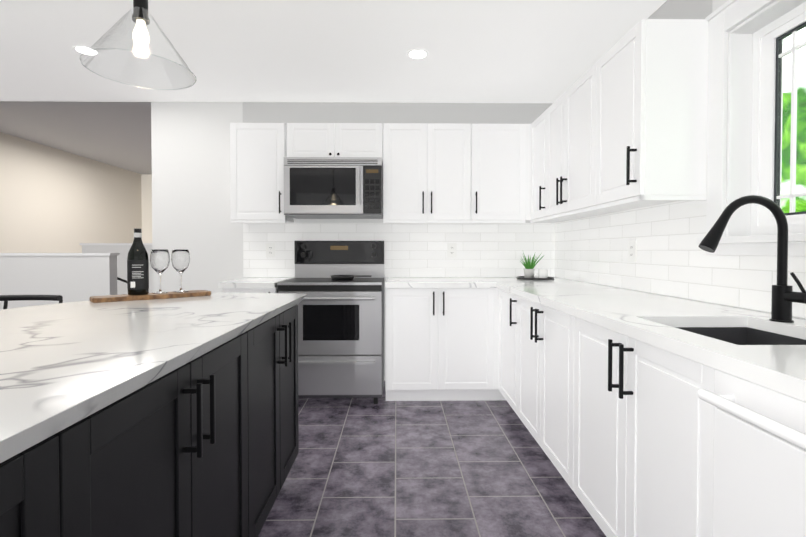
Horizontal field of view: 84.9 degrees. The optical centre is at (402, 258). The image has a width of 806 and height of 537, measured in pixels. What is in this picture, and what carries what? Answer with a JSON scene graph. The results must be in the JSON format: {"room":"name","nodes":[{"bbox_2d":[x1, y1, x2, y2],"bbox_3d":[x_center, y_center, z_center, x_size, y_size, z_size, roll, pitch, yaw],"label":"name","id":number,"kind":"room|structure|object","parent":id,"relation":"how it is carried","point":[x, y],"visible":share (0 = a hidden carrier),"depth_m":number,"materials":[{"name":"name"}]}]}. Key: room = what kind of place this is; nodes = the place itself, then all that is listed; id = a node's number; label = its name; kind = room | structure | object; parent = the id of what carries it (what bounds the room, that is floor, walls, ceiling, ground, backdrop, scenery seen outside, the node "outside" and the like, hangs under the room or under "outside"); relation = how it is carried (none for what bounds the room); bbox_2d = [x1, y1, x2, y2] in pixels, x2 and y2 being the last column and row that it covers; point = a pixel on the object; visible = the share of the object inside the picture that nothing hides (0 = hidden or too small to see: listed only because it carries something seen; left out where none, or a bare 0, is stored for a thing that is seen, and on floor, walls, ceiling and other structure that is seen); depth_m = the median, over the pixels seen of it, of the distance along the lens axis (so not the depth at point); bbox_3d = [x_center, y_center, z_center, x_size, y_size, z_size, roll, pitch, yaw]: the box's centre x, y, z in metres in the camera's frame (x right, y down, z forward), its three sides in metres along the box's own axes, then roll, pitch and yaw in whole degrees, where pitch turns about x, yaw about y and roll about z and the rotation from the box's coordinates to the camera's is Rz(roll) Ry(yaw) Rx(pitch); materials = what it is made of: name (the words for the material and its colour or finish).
{"room":"kitchen","nodes":[
{"label":"kitchen","id":0,"kind":"room"},
{"bbox_2d":[0,253,119,309],"bbox_3d":[-3.543,0.507,4.452,1.290,1.120,0.150,0,1,-1],"label":"wall","id":1,"kind":"structure","parent":0,"point":[72,277],"depth_m":4.39,"materials":[{"name":"white paint"}]},
{"bbox_2d":[0,132,143,252],"bbox_3d":[-5.594,-0.353,5.661,0.120,2.800,7.820,0,1,-1],"label":"wall","id":2,"kind":"structure","parent":0,"point":[53,200],"depth_m":7.14,"materials":[{"name":"white paint"}]},
{"bbox_2d":[80,243,152,294],"bbox_3d":[-3.814,0.418,6.047,1.090,1.245,0.150,0,1,-1],"label":"wall","id":3,"kind":"structure","parent":0,"point":[122,249],"depth_m":5.98,"materials":[{"name":"white paint"}]},
{"bbox_2d":[140,174,151,242],"bbox_3d":[-2.034,-0.418,9.557,7.100,2.800,0.120,0,1,-1],"label":"wall","id":4,"kind":"structure","parent":0,"point":[145,179],"depth_m":9.44,"materials":[{"name":"white paint"}]},
{"bbox_2d":[0,0,666,173],"bbox_3d":[-2.706,-1.563,3.518,8.600,0.430,13.500,0,1,-1],"label":"ceiling","id":5,"kind":"structure","parent":0,"point":[55,93],"depth_m":2.92,"materials":[{"name":"white paint"}]},
{"bbox_2d":[72,45,100,55],"bbox_3d":[-2.027,-1.333,2.830,0.150,0.005,0.150,0,1,-1],"label":"recessed light","id":6,"kind":"object","parent":5,"relation":"in","point":[81,49],"visible":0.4,"depth_m":2.81,"materials":[{"name":"white paint"}]},
{"bbox_2d":[79,0,196,89],"bbox_3d":[-0.798,-0.940,1.343,0.308,0.741,0.308,0,1,-1],"label":"pendant light","id":7,"kind":"object","parent":5,"relation":"hanging from","point":[141,20],"visible":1,"depth_m":1.33,"materials":[{"name":"clear glass"}]},
{"bbox_2d":[406,49,428,58],"bbox_3d":[0.102,-1.334,2.883,0.150,0.005,0.150,0,1,-1],"label":"recessed light","id":8,"kind":"object","parent":5,"relation":"in","point":[417,53],"visible":1,"depth_m":2.87,"materials":[{"name":"white paint"}]},
{"bbox_2d":[151,102,554,380],"bbox_3d":[-0.291,-0.324,3.906,3.760,2.800,0.128,0,1,-1],"label":"wall","id":9,"kind":"structure","parent":0,"point":[191,200],"depth_m":3.84,"materials":[{"name":"white tile"}]},
{"bbox_2d":[266,243,274,256],"bbox_3d":[-1.144,-0.070,3.831,0.080,0.124,0.008,0,1,-1],"label":"electrical outlet","id":10,"kind":"object","parent":9,"relation":"attached to","point":[270,249],"visible":1,"depth_m":3.83,"materials":[{"name":"white plastic"}]},
{"bbox_2d":[284,157,382,218],"bbox_3d":[-0.540,-0.562,3.597,0.757,0.446,0.468,0,1,-1],"label":"over-the-range microwave","id":11,"kind":"object","parent":9,"relation":"attached to","point":[333,187],"visible":1,"depth_m":3.41,"materials":[{"name":"silver metal"}]},
{"bbox_2d":[447,243,456,256],"bbox_3d":[0.435,-0.070,3.851,0.080,0.124,0.008,0,1,-1],"label":"electrical outlet","id":12,"kind":"object","parent":9,"relation":"attached to","point":[451,249],"visible":1,"depth_m":3.85,"materials":[{"name":"white plastic"}]},
{"bbox_2d":[258,381,605,536],"bbox_3d":[-2.706,1.112,3.563,8.600,0.060,13.500,0,1,-1],"label":"floor","id":13,"kind":"structure","parent":0,"point":[366,467],"depth_m":2.22,"materials":[{"name":"tile"}]},
{"bbox_2d":[0,295,62,308],"bbox_3d":[-2.578,0.676,2.879,0.431,0.836,0.465,0,1,-1],"label":"chair","id":14,"kind":"object","parent":13,"relation":"on","point":[7,298],"visible":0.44,"depth_m":3.06,"materials":[{"name":"black metal"}]},
{"bbox_2d":[0,305,298,536],"bbox_3d":[-0.852,0.700,0.249,0.783,0.875,4.000,0,1,-1],"label":"kitchen island","id":15,"kind":"object","parent":13,"relation":"on","point":[173,417],"depth_m":1.03,"materials":[{"name":"black wood"}]},
{"bbox_2d":[0,293,305,468],"bbox_3d":[-0.991,0.239,0.277,1.054,0.045,4.114,0,1,-1],"label":"island countertop","id":16,"kind":"structure","parent":15,"relation":"on","point":[62,365],"depth_m":1.01,"materials":[{"name":"white stone"}]},
{"bbox_2d":[90,290,210,302],"bbox_3d":[-1.162,0.176,2.068,0.492,0.020,0.142,-1,1,-43],"label":"cutting board","id":17,"kind":"object","parent":16,"relation":"on","point":[127,297],"visible":0.98,"depth_m":2.00,"materials":[{"name":"brown wood"}]},
{"bbox_2d":[127,229,148,294],"bbox_3d":[-1.212,0.015,2.022,0.085,0.302,0.085,0,1,-1],"label":"wine bottle","id":18,"kind":"object","parent":17,"relation":"on","point":[137,271],"visible":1,"depth_m":1.99,"materials":[{"name":"black glass"}]},
{"bbox_2d":[150,249,169,292],"bbox_3d":[-1.145,0.061,2.083,0.083,0.205,0.083,0,1,-1],"label":"wine glass","id":19,"kind":"object","parent":17,"relation":"on","point":[159,260],"visible":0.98,"depth_m":2.06,"materials":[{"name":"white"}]},
{"bbox_2d":[171,249,189,291],"bbox_3d":[-1.077,0.060,2.144,0.083,0.205,0.083,0,1,-1],"label":"wine glass","id":20,"kind":"object","parent":17,"relation":"on","point":[180,260],"visible":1,"depth_m":2.12,"materials":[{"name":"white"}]},
{"bbox_2d":[277,241,383,403],"bbox_3d":[-0.530,0.469,3.487,0.760,1.228,0.687,0,1,-1],"label":"range","id":21,"kind":"object","parent":13,"relation":"on","point":[340,338],"visible":0.75,"depth_m":3.21,"materials":[{"name":"silver metal"}]},
{"bbox_2d":[330,275,371,279],"bbox_3d":[-0.411,0.153,3.526,0.330,0.032,0.200,0,1,-1],"label":"skillet","id":22,"kind":"object","parent":21,"relation":"on","point":[342,277],"visible":1,"depth_m":3.47,"materials":[{"name":"black metal"}]},
{"bbox_2d":[218,19,805,536],"bbox_3d":[0.016,0.037,1.343,2.717,2.163,5.027,0,1,-1],"label":"kitchen cabinets","id":23,"kind":"object","parent":13,"relation":"on","point":[596,387],"visible":0.88,"depth_m":2.16,"materials":[{"name":"white wood"}]},
{"bbox_2d":[218,277,805,401],"bbox_3d":[0.028,0.228,1.343,2.681,0.038,5.021,0,1,-1],"label":"countertop","id":24,"kind":"structure","parent":23,"relation":"on","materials":[{"name":"white stone"}]},
{"bbox_2d":[516,276,553,279],"bbox_3d":[1.093,0.163,3.626,0.300,0.016,0.300,0,1,-1],"label":"tray","id":25,"kind":"object","parent":23,"relation":"on","point":[534,278],"visible":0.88,"depth_m":3.51,"materials":[{"name":"black plastic"}]},
{"bbox_2d":[520,252,542,277],"bbox_3d":[1.065,0.047,3.630,0.199,0.230,0.211,0,1,-1],"label":"potted plant","id":26,"kind":"object","parent":25,"relation":"on","point":[529,266],"visible":1,"depth_m":3.62,"materials":[{"name":"green plant"}]},
{"bbox_2d":[538,269,547,277],"bbox_3d":[1.158,0.127,3.626,0.072,0.070,0.072,0,1,-1],"label":"mug","id":27,"kind":"object","parent":25,"relation":"on","point":[542,273],"visible":0.98,"depth_m":3.60,"materials":[{"name":"white ceramic"}]},
{"bbox_2d":[675,327,805,344],"bbox_3d":[1.023,0.345,1.323,0.440,0.194,0.510,0,1,-1],"label":"sink","id":28,"kind":"object","parent":23,"relation":"in","point":[735,335],"depth_m":1.54,"materials":[{"name":"black metal"}]},
{"bbox_2d":[698,195,805,322],"bbox_3d":[1.126,0.001,1.412,0.305,0.413,0.127,0,1,-1],"label":"faucet","id":29,"kind":"object","parent":23,"relation":"on","point":[784,295],"visible":1,"depth_m":1.43,"materials":[{"name":"black metal"}]},
{"bbox_2d":[697,369,805,536],"bbox_3d":[1.026,0.696,0.744,0.700,0.866,0.598,0,1,-1],"label":"dishwasher","id":30,"kind":"object","parent":13,"relation":"on","point":[759,464],"visible":0.88,"depth_m":0.90,"materials":[{"name":"white painted metal"},{"name":"white plastic"}]},
{"bbox_2d":[554,0,805,318],"bbox_3d":[1.474,-0.313,3.253,0.258,2.800,12.820,0,1,-1],"label":"wall","id":31,"kind":"structure","parent":0,"point":[673,259],"depth_m":2.23,"materials":[{"name":"white tile"}]},
{"bbox_2d":[628,240,636,261],"bbox_3d":[1.349,-0.042,2.586,0.008,0.124,0.080,0,1,-1],"label":"electrical outlet","id":32,"kind":"object","parent":31,"relation":"attached to","point":[632,250],"visible":1,"depth_m":2.58,"materials":[{"name":"white plastic"}]},
{"bbox_2d":[696,0,805,256],"bbox_3d":[1.424,-0.531,1.438,0.195,1.052,1.068,0,1,-1],"label":"window","id":33,"kind":"structure","parent":31,"relation":"in","point":[729,127],"depth_m":1.82,"materials":[{"name":"white paint"}]},
{"label":"outside","id":34,"kind":"structure","parent":0,"visible":0},
{"bbox_2d":[781,27,805,212],"bbox_3d":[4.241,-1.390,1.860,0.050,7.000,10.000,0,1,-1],"label":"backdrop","id":35,"kind":"structure","parent":34,"point":[801,187],"depth_m":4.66,"materials":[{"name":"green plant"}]}
]}

